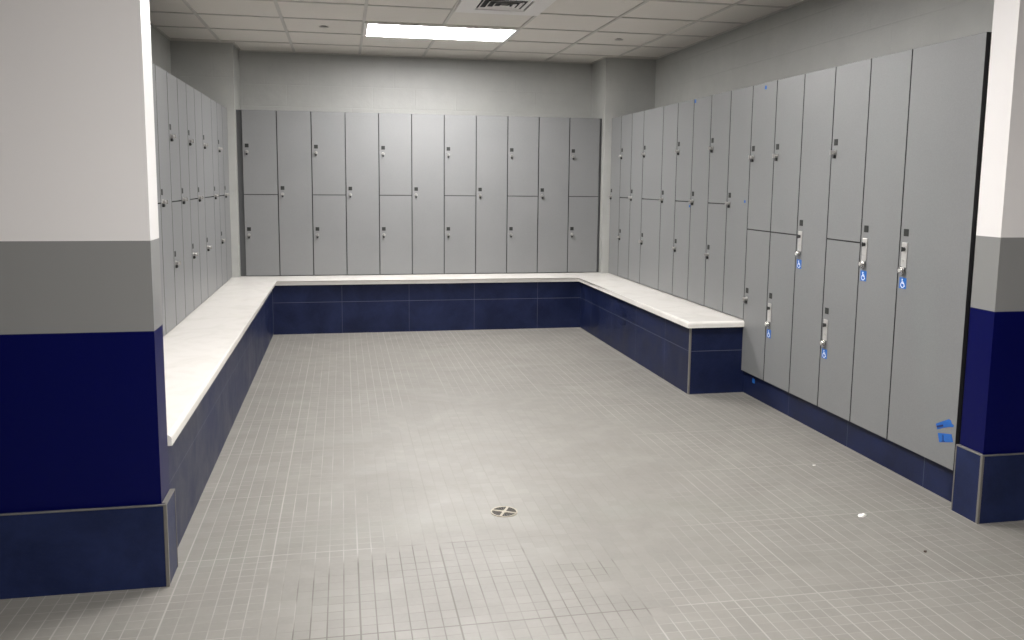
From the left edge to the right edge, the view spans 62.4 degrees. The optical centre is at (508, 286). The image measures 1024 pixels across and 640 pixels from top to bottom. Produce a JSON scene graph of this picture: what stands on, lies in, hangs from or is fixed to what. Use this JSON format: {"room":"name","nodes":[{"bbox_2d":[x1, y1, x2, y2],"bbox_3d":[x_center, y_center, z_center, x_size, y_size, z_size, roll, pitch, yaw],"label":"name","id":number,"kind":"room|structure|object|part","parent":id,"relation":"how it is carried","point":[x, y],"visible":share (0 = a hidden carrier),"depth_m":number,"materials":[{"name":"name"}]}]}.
{"room":"changing room","nodes":[
{"label":"changing room","id":0,"kind":"room"},
{"bbox_2d":[0,0,168,512],"bbox_3d":[-2.445,-0.250,2.559,2.582,2.584,0.134,-1,7,-11],"label":"wall","id":1,"kind":"structure","parent":0,"point":[83,419],"depth_m":2.72,"materials":[{"name":"white paint"}]},
{"bbox_2d":[0,493,176,598],"bbox_3d":[-2.445,0.890,2.693,2.599,0.289,0.151,-1,7,-11],"label":"baseboard","id":2,"kind":"structure","parent":1,"relation":"attached to","point":[60,553],"depth_m":2.82,"materials":[{"name":"blue tile"}]},
{"bbox_2d":[0,488,177,586],"bbox_3d":[-2.444,0.888,2.693,2.602,0.292,0.156,-1,7,-11],"label":"trim","id":3,"kind":"structure","parent":1,"relation":"attached to","point":[171,491],"depth_m":2.85,"materials":[{"name":"metal"}]},
{"bbox_2d":[150,25,170,73],"bbox_3d":[-2.572,-0.569,5.119,0.150,2.584,4.980,-1,7,-11],"label":"wall","id":4,"kind":"structure","parent":0,"point":[160,45],"depth_m":7.00,"materials":[{"name":"grey paint"}]},
{"bbox_2d":[170,41,655,277],"bbox_3d":[-0.829,-0.944,8.285,4.788,2.584,0.614,-1,7,-11],"label":"wall","id":5,"kind":"structure","parent":0,"point":[606,89],"depth_m":8.24,"materials":[{"name":"grey paint"}]},
{"bbox_2d":[149,0,808,63],"bbox_3d":[0.374,-1.643,3.203,8.700,0.084,10.800,-1,7,-11],"label":"ceiling","id":6,"kind":"structure","parent":0,"point":[566,31],"depth_m":6.55,"materials":[{"name":"tile"}]},
{"bbox_2d":[363,22,519,41],"bbox_3d":[-0.559,-2.060,6.854,1.211,0.013,0.602,-1,7,-11],"label":"recessed light","id":7,"kind":"object","parent":6,"relation":"in","point":[371,29],"visible":1,"depth_m":6.82,"materials":[{"name":"white plastic"}]},
{"bbox_2d":[454,0,555,15],"bbox_3d":[-0.027,-1.908,5.726,0.602,0.024,0.602,-1,7,-11],"label":"ceiling vent","id":8,"kind":"object","parent":6,"relation":"in","point":[506,7],"visible":1,"depth_m":5.78,"materials":[{"name":"white metal"}]},
{"bbox_2d":[0,327,1023,639],"bbox_3d":[0.349,0.988,3.529,8.700,0.060,10.800,-1,7,-11],"label":"floor","id":9,"kind":"structure","parent":0,"point":[351,492],"depth_m":3.43,"materials":[{"name":"tile"}]},
{"bbox_2d":[163,272,743,545],"bbox_3d":[-0.350,0.410,5.915,4.485,0.487,5.441,-1,7,-11],"label":"bench","id":10,"kind":"object","parent":9,"relation":"on","point":[213,356],"visible":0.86,"depth_m":6.50,"materials":[{"name":"blue tile"}]},
{"bbox_2d":[152,63,165,336],"bbox_3d":[-2.133,-0.450,4.564,0.489,1.520,0.308,-1,7,-11],"label":"locker","id":11,"kind":"object","parent":10,"relation":"on","point":[153,64],"visible":0.02,"depth_m":4.71,"materials":[{"name":"grey laminate"}]},
{"bbox_3d":[-1.931,-0.830,4.556,0.019,0.760,0.304,-1,7,-11],"label":"door","id":12,"kind":"part","parent":11,"relation":"part of","materials":[{"name":"grey metal"}]},
{"bbox_3d":[-1.938,-0.076,4.649,0.019,0.748,0.304,-1,7,-11],"label":"door","id":13,"kind":"part","parent":11,"relation":"part of","materials":[{"name":"grey laminate"}]},
{"bbox_2d":[155,65,175,333],"bbox_3d":[-2.192,-0.488,4.867,0.489,1.520,0.311,-1,7,-11],"label":"locker","id":14,"kind":"object","parent":10,"relation":"on","point":[160,74],"visible":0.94,"depth_m":4.89,"materials":[{"name":"grey laminate"}]},
{"bbox_2d":[166,71,185,324],"bbox_3d":[-2.252,-0.527,5.173,0.489,1.520,0.313,-1,7,-11],"label":"locker","id":15,"kind":"object","parent":10,"relation":"on","point":[171,80],"visible":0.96,"depth_m":5.20,"materials":[{"name":"grey laminate"}]},
{"bbox_3d":[-2.050,-0.907,5.165,0.019,0.760,0.308,-1,7,-11],"label":"door","id":16,"kind":"part","parent":15,"relation":"part of","materials":[{"name":"grey laminate"}]},
{"bbox_3d":[-2.057,-0.153,5.258,0.019,0.748,0.308,-1,7,-11],"label":"door","id":17,"kind":"part","parent":15,"relation":"part of","materials":[{"name":"grey laminate"}]},
{"bbox_2d":[177,78,193,316],"bbox_3d":[-2.312,-0.565,5.478,0.489,1.520,0.308,-1,7,-11],"label":"locker","id":18,"kind":"object","parent":10,"relation":"on","point":[181,86],"visible":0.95,"depth_m":5.51,"materials":[{"name":"grey laminate"}]},
{"bbox_2d":[186,84,200,309],"bbox_3d":[-2.371,-0.603,5.779,0.489,1.520,0.308,-1,7,-11],"label":"locker","id":19,"kind":"object","parent":10,"relation":"on","point":[189,90],"visible":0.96,"depth_m":5.80,"materials":[{"name":"grey metal"}]},
{"bbox_3d":[-2.169,-0.983,5.771,0.019,0.760,0.304,-1,7,-11],"label":"door","id":20,"kind":"part","parent":19,"relation":"part of","materials":[{"name":"grey laminate"}]},
{"bbox_3d":[-2.176,-0.229,5.865,0.019,0.748,0.304,-1,7,-11],"label":"door","id":21,"kind":"part","parent":19,"relation":"part of","materials":[{"name":"grey laminate"}]},
{"bbox_2d":[194,89,207,303],"bbox_3d":[-2.430,-0.641,6.081,0.489,1.520,0.308,-1,7,-11],"label":"locker","id":22,"kind":"object","parent":10,"relation":"on","point":[197,95],"visible":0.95,"depth_m":6.11,"materials":[{"name":"grey metal"}]},
{"bbox_2d":[201,93,216,296],"bbox_3d":[-2.503,-0.688,6.456,0.489,1.520,0.458,-1,7,-11],"label":"locker","id":23,"kind":"object","parent":10,"relation":"on","point":[205,101],"visible":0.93,"depth_m":6.48,"materials":[{"name":"grey laminate"}]},
{"bbox_3d":[-2.301,-1.068,6.448,0.019,0.760,0.454,-1,7,-11],"label":"door","id":24,"kind":"part","parent":23,"relation":"part of","materials":[{"name":"grey laminate"}]},
{"bbox_3d":[-2.309,-0.315,6.542,0.019,0.748,0.454,-1,7,-11],"label":"door","id":25,"kind":"part","parent":23,"relation":"part of","materials":[{"name":"grey laminate"}]},
{"bbox_2d":[211,99,221,289],"bbox_3d":[-2.577,-0.736,6.831,0.489,1.520,0.308,-1,7,-11],"label":"locker","id":26,"kind":"object","parent":10,"relation":"on","point":[213,103],"visible":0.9,"depth_m":6.86,"materials":[{"name":"grey metal"}]},
{"bbox_2d":[216,102,226,284],"bbox_3d":[-2.636,-0.773,7.133,0.489,1.520,0.308,-1,7,-11],"label":"locker","id":27,"kind":"object","parent":10,"relation":"on","point":[219,107],"visible":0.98,"depth_m":7.16,"materials":[{"name":"grey laminate"}]},
{"bbox_3d":[-2.434,-1.153,7.125,0.019,0.760,0.304,-1,7,-11],"label":"door","id":28,"kind":"part","parent":27,"relation":"part of","materials":[{"name":"grey metal"}]},
{"bbox_3d":[-2.441,-0.400,7.218,0.019,0.748,0.304,-1,7,-11],"label":"door","id":29,"kind":"part","parent":27,"relation":"part of","materials":[{"name":"grey laminate"}]},
{"bbox_2d":[222,106,231,280],"bbox_3d":[-2.697,-0.813,7.447,0.489,1.520,0.332,-1,7,-11],"label":"locker","id":30,"kind":"object","parent":10,"relation":"on","point":[224,110],"visible":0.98,"depth_m":7.47,"materials":[{"name":"grey laminate"}]},
{"bbox_2d":[236,110,279,275],"bbox_3d":[-2.331,-0.871,7.938,0.355,1.521,0.428,-1,7,-11],"label":"locker","id":31,"kind":"object","parent":10,"relation":"on","point":[257,156],"visible":0.98,"depth_m":7.76,"materials":[{"name":"grey laminate"}]},
{"bbox_3d":[-2.454,-0.851,7.769,0.048,1.521,0.020,-1,7,-11],"label":"filler panel","id":32,"kind":"part","parent":31,"relation":"part of","materials":[{"name":"laminate"}]},
{"bbox_3d":[-2.271,-1.226,7.728,0.301,0.760,0.019,-1,7,-11],"label":"door","id":33,"kind":"part","parent":31,"relation":"part of","materials":[{"name":"grey laminate"}]},
{"bbox_3d":[-2.278,-0.473,7.822,0.301,0.748,0.019,-1,7,-11],"label":"door","id":34,"kind":"part","parent":31,"relation":"part of","materials":[{"name":"grey laminate"}]},
{"bbox_2d":[276,110,313,275],"bbox_3d":[-2.005,-0.875,8.001,0.306,1.520,0.428,-1,7,-11],"label":"locker","id":35,"kind":"object","parent":10,"relation":"on","point":[294,141],"visible":0.99,"depth_m":7.82,"materials":[{"name":"grey laminate"}]},
{"bbox_2d":[311,111,346,275],"bbox_3d":[-1.703,-0.879,8.059,0.306,1.520,0.428,-1,7,-11],"label":"locker","id":36,"kind":"object","parent":10,"relation":"on","point":[327,128],"visible":1,"depth_m":7.88,"materials":[{"name":"grey metal"}]},
{"bbox_3d":[-1.667,-1.235,7.846,0.301,0.760,0.019,-1,7,-11],"label":"door","id":37,"kind":"part","parent":36,"relation":"part of","materials":[{"name":"grey laminate"}]},
{"bbox_3d":[-1.674,-0.482,7.939,0.301,0.748,0.019,-1,7,-11],"label":"door","id":38,"kind":"part","parent":36,"relation":"part of","materials":[{"name":"grey laminate"}]},
{"bbox_2d":[345,112,379,274],"bbox_3d":[-1.401,-0.884,8.118,0.306,1.520,0.428,-1,7,-11],"label":"locker","id":39,"kind":"object","parent":10,"relation":"on","point":[361,129],"visible":1,"depth_m":7.94,"materials":[{"name":"grey metal"}]},
{"bbox_2d":[378,113,411,274],"bbox_3d":[-1.099,-0.888,8.176,0.306,1.520,0.428,-1,7,-11],"label":"locker","id":40,"kind":"object","parent":10,"relation":"on","point":[394,129],"visible":0.99,"depth_m":8.00,"materials":[{"name":"grey metal"}]},
{"bbox_3d":[-1.063,-1.244,7.963,0.301,0.760,0.019,-1,7,-11],"label":"door","id":41,"kind":"part","parent":40,"relation":"part of","materials":[{"name":"grey laminate"}]},
{"bbox_3d":[-1.070,-0.490,8.056,0.301,0.748,0.019,-1,7,-11],"label":"door","id":42,"kind":"part","parent":40,"relation":"part of","materials":[{"name":"grey laminate"}]},
{"bbox_2d":[411,114,443,273],"bbox_3d":[-0.798,-0.892,8.235,0.306,1.520,0.428,-1,7,-11],"label":"locker","id":43,"kind":"object","parent":10,"relation":"on","point":[427,130],"visible":1,"depth_m":8.06,"materials":[{"name":"grey laminate"}]},
{"bbox_2d":[444,115,475,273],"bbox_3d":[-0.496,-0.897,8.293,0.306,1.520,0.428,-1,7,-11],"label":"locker","id":44,"kind":"object","parent":10,"relation":"on","point":[459,130],"visible":1,"depth_m":8.12,"materials":[{"name":"grey laminate"}]},
{"bbox_3d":[-0.467,-0.499,8.173,0.301,0.748,0.019,-1,7,-11],"label":"door","id":45,"kind":"part","parent":44,"relation":"part of","materials":[{"name":"grey metal"}]},
{"bbox_3d":[-0.460,-1.253,8.080,0.301,0.760,0.019,-1,7,-11],"label":"door","id":46,"kind":"part","parent":44,"relation":"part of","materials":[{"name":"grey laminate"}]},
{"bbox_2d":[475,115,507,273],"bbox_3d":[-0.194,-0.901,8.352,0.306,1.520,0.428,-1,7,-11],"label":"locker","id":47,"kind":"object","parent":10,"relation":"on","point":[491,131],"visible":0.99,"depth_m":8.18,"materials":[{"name":"grey metal"}]},
{"bbox_2d":[506,116,538,272],"bbox_3d":[0.108,-0.906,8.410,0.306,1.520,0.428,-1,7,-11],"label":"locker","id":48,"kind":"object","parent":10,"relation":"on","point":[523,132],"visible":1,"depth_m":8.23,"materials":[{"name":"grey laminate"}]},
{"bbox_3d":[0.137,-0.508,8.290,0.301,0.748,0.019,-1,7,-11],"label":"door","id":49,"kind":"part","parent":48,"relation":"part of","materials":[{"name":"grey metal"}]},
{"bbox_3d":[0.144,-1.262,8.197,0.301,0.760,0.019,-1,7,-11],"label":"door","id":50,"kind":"part","parent":48,"relation":"part of","materials":[{"name":"grey metal"}]},
{"bbox_2d":[537,117,569,272],"bbox_3d":[0.410,-0.910,8.469,0.306,1.520,0.428,-1,7,-11],"label":"locker","id":51,"kind":"object","parent":10,"relation":"on","point":[553,147],"visible":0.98,"depth_m":8.29,"materials":[{"name":"grey laminate"}]},
{"bbox_2d":[567,118,601,272],"bbox_3d":[0.724,-0.915,8.530,0.331,1.521,0.428,-1,7,-11],"label":"locker","id":52,"kind":"object","parent":10,"relation":"on","point":[585,134],"visible":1,"depth_m":8.35,"materials":[{"name":"grey laminate"}]},
{"bbox_3d":[0.741,-0.517,8.407,0.301,0.748,0.019,-1,7,-11],"label":"door","id":53,"kind":"part","parent":52,"relation":"part of","materials":[{"name":"grey metal"}]},
{"bbox_3d":[0.748,-1.270,8.314,0.301,0.760,0.019,-1,7,-11],"label":"door","id":54,"kind":"part","parent":52,"relation":"part of","materials":[{"name":"grey laminate"}]},
{"bbox_3d":[0.902,-0.900,8.420,0.025,1.521,0.020,-1,7,-11],"label":"filler panel","id":55,"kind":"part","parent":52,"relation":"part of","materials":[{"name":"laminate"}]},
{"bbox_2d":[608,116,621,275],"bbox_3d":[1.229,-0.872,8.228,0.464,1.520,0.293,-1,7,-11],"label":"locker","id":56,"kind":"object","parent":10,"relation":"on","point":[614,195],"visible":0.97,"depth_m":8.18,"materials":[{"name":"grey laminate"}]},
{"bbox_2d":[617,113,632,278],"bbox_3d":[1.286,-0.836,7.936,0.464,1.520,0.302,-1,7,-11],"label":"locker","id":57,"kind":"object","parent":10,"relation":"on","point":[626,132],"visible":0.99,"depth_m":7.89,"materials":[{"name":"grey laminate"}]},
{"bbox_3d":[1.097,-0.456,7.947,0.019,0.748,0.298,-1,7,-11],"label":"door","id":58,"kind":"part","parent":57,"relation":"part of","materials":[{"name":"grey metal"}]},
{"bbox_3d":[1.104,-1.210,7.854,0.019,0.760,0.298,-1,7,-11],"label":"door","id":59,"kind":"part","parent":57,"relation":"part of","materials":[{"name":"grey laminate"}]},
{"bbox_2d":[628,111,643,282],"bbox_3d":[1.344,-0.798,7.638,0.464,1.520,0.306,-1,7,-11],"label":"locker","id":60,"kind":"object","parent":10,"relation":"on","point":[635,197],"visible":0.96,"depth_m":7.59,"materials":[{"name":"grey laminate"}]},
{"bbox_2d":[638,106,663,289],"bbox_3d":[1.417,-0.751,7.265,0.464,1.520,0.457,-1,7,-11],"label":"locker","id":61,"kind":"object","parent":10,"relation":"on","point":[652,153],"visible":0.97,"depth_m":7.21,"materials":[{"name":"grey laminate"}]},
{"bbox_3d":[1.228,-0.372,7.275,0.019,0.748,0.452,-1,7,-11],"label":"door","id":62,"kind":"part","parent":61,"relation":"part of","materials":[{"name":"grey metal"}]},
{"bbox_3d":[1.235,-1.125,7.182,0.019,0.760,0.452,-1,7,-11],"label":"door","id":63,"kind":"part","parent":61,"relation":"part of","materials":[{"name":"grey laminate"}]},
{"bbox_2d":[658,103,678,293],"bbox_3d":[1.491,-0.704,6.891,0.464,1.520,0.307,-1,7,-11],"label":"locker","id":64,"kind":"object","parent":10,"relation":"on","point":[670,125],"visible":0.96,"depth_m":6.84,"materials":[{"name":"grey laminate"}]},
{"bbox_2d":[671,99,694,299],"bbox_3d":[1.550,-0.666,6.591,0.464,1.520,0.305,-1,7,-11],"label":"locker","id":65,"kind":"object","parent":10,"relation":"on","point":[684,150],"visible":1,"depth_m":6.54,"materials":[{"name":"grey laminate"}]},
{"bbox_3d":[1.360,-0.287,6.601,0.019,0.748,0.301,-1,7,-11],"label":"door","id":66,"kind":"part","parent":65,"relation":"part of","materials":[{"name":"grey laminate"}]},
{"bbox_3d":[1.367,-1.041,6.508,0.019,0.760,0.301,-1,7,-11],"label":"door","id":67,"kind":"part","parent":65,"relation":"part of","materials":[{"name":"grey laminate"}]},
{"bbox_3d":[1.192,0.490,5.558,0.013,0.446,0.013,-1,7,-11],"label":"edge trim","id":68,"kind":"part","parent":10,"relation":"part of","materials":[{"name":"metal"}]},
{"bbox_2d":[687,95,711,305],"bbox_3d":[1.608,-0.629,6.290,0.464,1.520,0.308,-1,7,-11],"label":"locker","id":69,"kind":"object","parent":10,"relation":"on","point":[702,107],"visible":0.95,"depth_m":6.24,"materials":[{"name":"grey metal"}]},
{"bbox_2d":[704,91,731,311],"bbox_3d":[1.667,-0.591,5.989,0.464,1.520,0.307,-1,7,-11],"label":"locker","id":70,"kind":"object","parent":10,"relation":"on","point":[721,102],"visible":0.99,"depth_m":5.94,"materials":[{"name":"grey metal"}]},
{"bbox_3d":[1.478,-0.211,5.999,0.019,0.748,0.302,-1,7,-11],"label":"door","id":71,"kind":"part","parent":70,"relation":"part of","materials":[{"name":"grey laminate"}]},
{"bbox_3d":[1.485,-0.965,5.906,0.019,0.760,0.302,-1,7,-11],"label":"door","id":72,"kind":"part","parent":70,"relation":"part of","materials":[{"name":"grey laminate"}]},
{"bbox_2d":[723,86,753,318],"bbox_3d":[1.726,-0.553,5.686,0.464,1.520,0.310,-1,7,-11],"label":"locker","id":73,"kind":"object","parent":10,"relation":"on","point":[742,99],"visible":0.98,"depth_m":5.64,"materials":[{"name":"grey laminate"}]},
{"bbox_2d":[491,506,517,516],"bbox_3d":[-0.017,0.949,3.563,0.114,0.004,0.114,-1,7,-11],"label":"floor drain","id":74,"kind":"object","parent":9,"relation":"on","point":[501,511],"visible":1,"depth_m":3.56,"materials":[{"name":"silver metal"}]},
{"bbox_2d":[743,371,953,501],"bbox_3d":[1.972,0.757,4.679,0.411,0.146,2.066,-1,7,-11],"label":"baseboard","id":75,"kind":"structure","parent":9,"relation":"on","point":[934,477],"depth_m":4.38,"materials":[{"name":"blue tile"}]},
{"bbox_2d":[741,80,777,379],"bbox_3d":[1.784,-0.346,5.405,0.464,1.860,0.306,-1,7,-11],"label":"locker","id":76,"kind":"object","parent":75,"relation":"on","point":[755,297],"visible":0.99,"depth_m":5.36,"materials":[{"name":"grey metal"}]},
{"bbox_3d":[1.594,0.110,5.425,0.019,0.934,0.302,-1,7,-11],"label":"door","id":77,"kind":"part","parent":76,"relation":"part of","materials":[{"name":"grey laminate"}]},
{"bbox_3d":[1.603,-0.812,5.310,0.019,0.914,0.302,-1,7,-11],"label":"door","id":78,"kind":"part","parent":76,"relation":"part of","materials":[{"name":"grey laminate"}]},
{"bbox_2d":[764,74,804,391],"bbox_3d":[1.843,-0.308,5.102,0.464,1.860,0.310,-1,7,-11],"label":"locker","id":79,"kind":"object","parent":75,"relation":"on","point":[791,90],"visible":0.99,"depth_m":5.05,"materials":[{"name":"grey metal"}]},
{"bbox_3d":[1.617,0.161,5.235,0.009,0.116,0.038,-1,7,-11],"label":"handle plate","id":80,"kind":"part","parent":79,"relation":"part of","materials":[{"name":"silver metal"}]},
{"bbox_3d":[1.653,0.148,5.122,0.019,0.934,0.306,-1,7,-11],"label":"door","id":81,"kind":"part","parent":79,"relation":"part of","materials":[{"name":"grey laminate"}]},
{"bbox_3d":[1.662,-0.774,5.008,0.019,0.914,0.306,-1,7,-11],"label":"door","id":82,"kind":"part","parent":79,"relation":"part of","materials":[{"name":"grey metal"}]},
{"bbox_2d":[789,67,836,405],"bbox_3d":[1.906,-0.270,4.800,0.456,1.860,0.308,-1,7,-11],"label":"locker","id":83,"kind":"object","parent":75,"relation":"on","point":[819,96],"visible":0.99,"depth_m":4.75,"materials":[{"name":"grey metal"}]},
{"bbox_3d":[1.672,-0.190,4.883,0.026,0.039,0.039,-1,7,-11],"label":"knob","id":84,"kind":"part","parent":83,"relation":"part of","materials":[{"name":"silver metal"}]},
{"bbox_3d":[1.681,-0.262,4.874,0.009,0.116,0.038,-1,7,-11],"label":"handle plate","id":85,"kind":"part","parent":83,"relation":"part of","materials":[{"name":"silver metal"}]},
{"bbox_2d":[818,58,871,420],"bbox_3d":[1.962,-0.232,4.498,0.464,1.860,0.308,-1,7,-11],"label":"locker","id":86,"kind":"object","parent":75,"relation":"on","point":[853,80],"visible":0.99,"depth_m":4.45,"materials":[{"name":"grey laminate"}]},
{"bbox_3d":[1.727,0.310,4.638,0.026,0.039,0.039,-1,7,-11],"label":"knob","id":87,"kind":"part","parent":86,"relation":"part of","materials":[{"name":"silver metal"}]},
{"bbox_3d":[1.736,0.237,4.629,0.009,0.116,0.038,-1,7,-11],"label":"handle plate","id":88,"kind":"part","parent":86,"relation":"part of","materials":[{"name":"silver metal"}]},
{"bbox_3d":[1.771,0.224,4.518,0.019,0.934,0.304,-1,7,-11],"label":"door","id":89,"kind":"part","parent":86,"relation":"part of","materials":[{"name":"grey metal"}]},
{"bbox_3d":[1.780,-0.698,4.403,0.019,0.914,0.304,-1,7,-11],"label":"door","id":90,"kind":"part","parent":86,"relation":"part of","materials":[{"name":"grey metal"}]},
{"bbox_2d":[850,49,912,438],"bbox_3d":[2.024,-0.194,4.196,0.456,1.860,0.308,-1,7,-11],"label":"locker","id":91,"kind":"object","parent":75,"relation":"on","point":[891,74],"visible":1,"depth_m":4.14,"materials":[{"name":"grey laminate"}]},
{"bbox_3d":[1.790,-0.114,4.279,0.026,0.039,0.039,-1,7,-11],"label":"knob","id":92,"kind":"part","parent":91,"relation":"part of","materials":[{"name":"silver metal"}]},
{"bbox_3d":[1.799,-0.186,4.270,0.009,0.116,0.038,-1,7,-11],"label":"handle plate","id":93,"kind":"part","parent":91,"relation":"part of","materials":[{"name":"silver metal"}]},
{"bbox_2d":[887,32,991,470],"bbox_3d":[2.103,-0.144,3.796,0.456,1.861,0.511,-1,7,-11],"label":"locker","id":94,"kind":"object","parent":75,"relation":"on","point":[949,79],"visible":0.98,"depth_m":3.75,"materials":[{"name":"grey laminate"}]},
{"bbox_3d":[1.849,-0.076,3.977,0.026,0.039,0.039,-1,7,-11],"label":"knob","id":95,"kind":"part","parent":94,"relation":"part of","materials":[{"name":"silver metal"}]},
{"bbox_3d":[1.858,-0.148,3.968,0.009,0.116,0.038,-1,7,-11],"label":"handle plate","id":96,"kind":"part","parent":94,"relation":"part of","materials":[{"name":"silver metal"}]},
{"bbox_3d":[1.863,-0.252,3.954,0.002,0.034,0.034,-1,7,-11],"label":"number plate","id":97,"kind":"part","parent":94,"relation":"part of","materials":[{"name":"grey metal"}]},
{"bbox_2d":[936,419,953,428],"bbox_3d":[1.921,0.609,3.720,0.003,0.067,0.112,-1,7,-11],"label":"tape piece","id":98,"kind":"object","parent":94,"relation":"attached to","point":[947,423],"visible":1,"depth_m":3.72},
{"bbox_2d":[938,433,952,441],"bbox_3d":[1.922,0.668,3.717,0.003,0.058,0.099,-1,7,-11],"label":"tape piece","id":99,"kind":"object","parent":94,"relation":"attached to","point":[942,437],"visible":1,"depth_m":3.72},
{"bbox_2d":[655,0,993,107],"bbox_3d":[1.981,-0.635,6.002,0.150,2.584,4.980,-1,7,-11],"label":"wall","id":100,"kind":"structure","parent":0,"point":[809,36],"depth_m":5.52,"materials":[{"name":"grey paint"}]},
{"bbox_2d":[960,0,1023,454],"bbox_3d":[3.240,-0.333,3.661,2.636,2.584,0.134,-1,7,-11],"label":"wall","id":101,"kind":"structure","parent":0,"point":[993,400],"depth_m":3.41,"materials":[{"name":"white paint"}]},
{"bbox_2d":[951,444,1023,523],"bbox_3d":[3.221,0.806,3.792,2.656,0.292,0.156,-1,7,-11],"label":"trim","id":102,"kind":"structure","parent":101,"relation":"attached to","point":[982,457],"depth_m":3.47,"materials":[{"name":"metal"}]},
{"bbox_2d":[952,446,1023,523],"bbox_3d":[3.222,0.807,3.792,2.653,0.289,0.151,-1,7,-11],"label":"baseboard","id":103,"kind":"structure","parent":101,"relation":"attached to","point":[1002,498],"depth_m":3.50,"materials":[{"name":"blue tile"}]}
]}

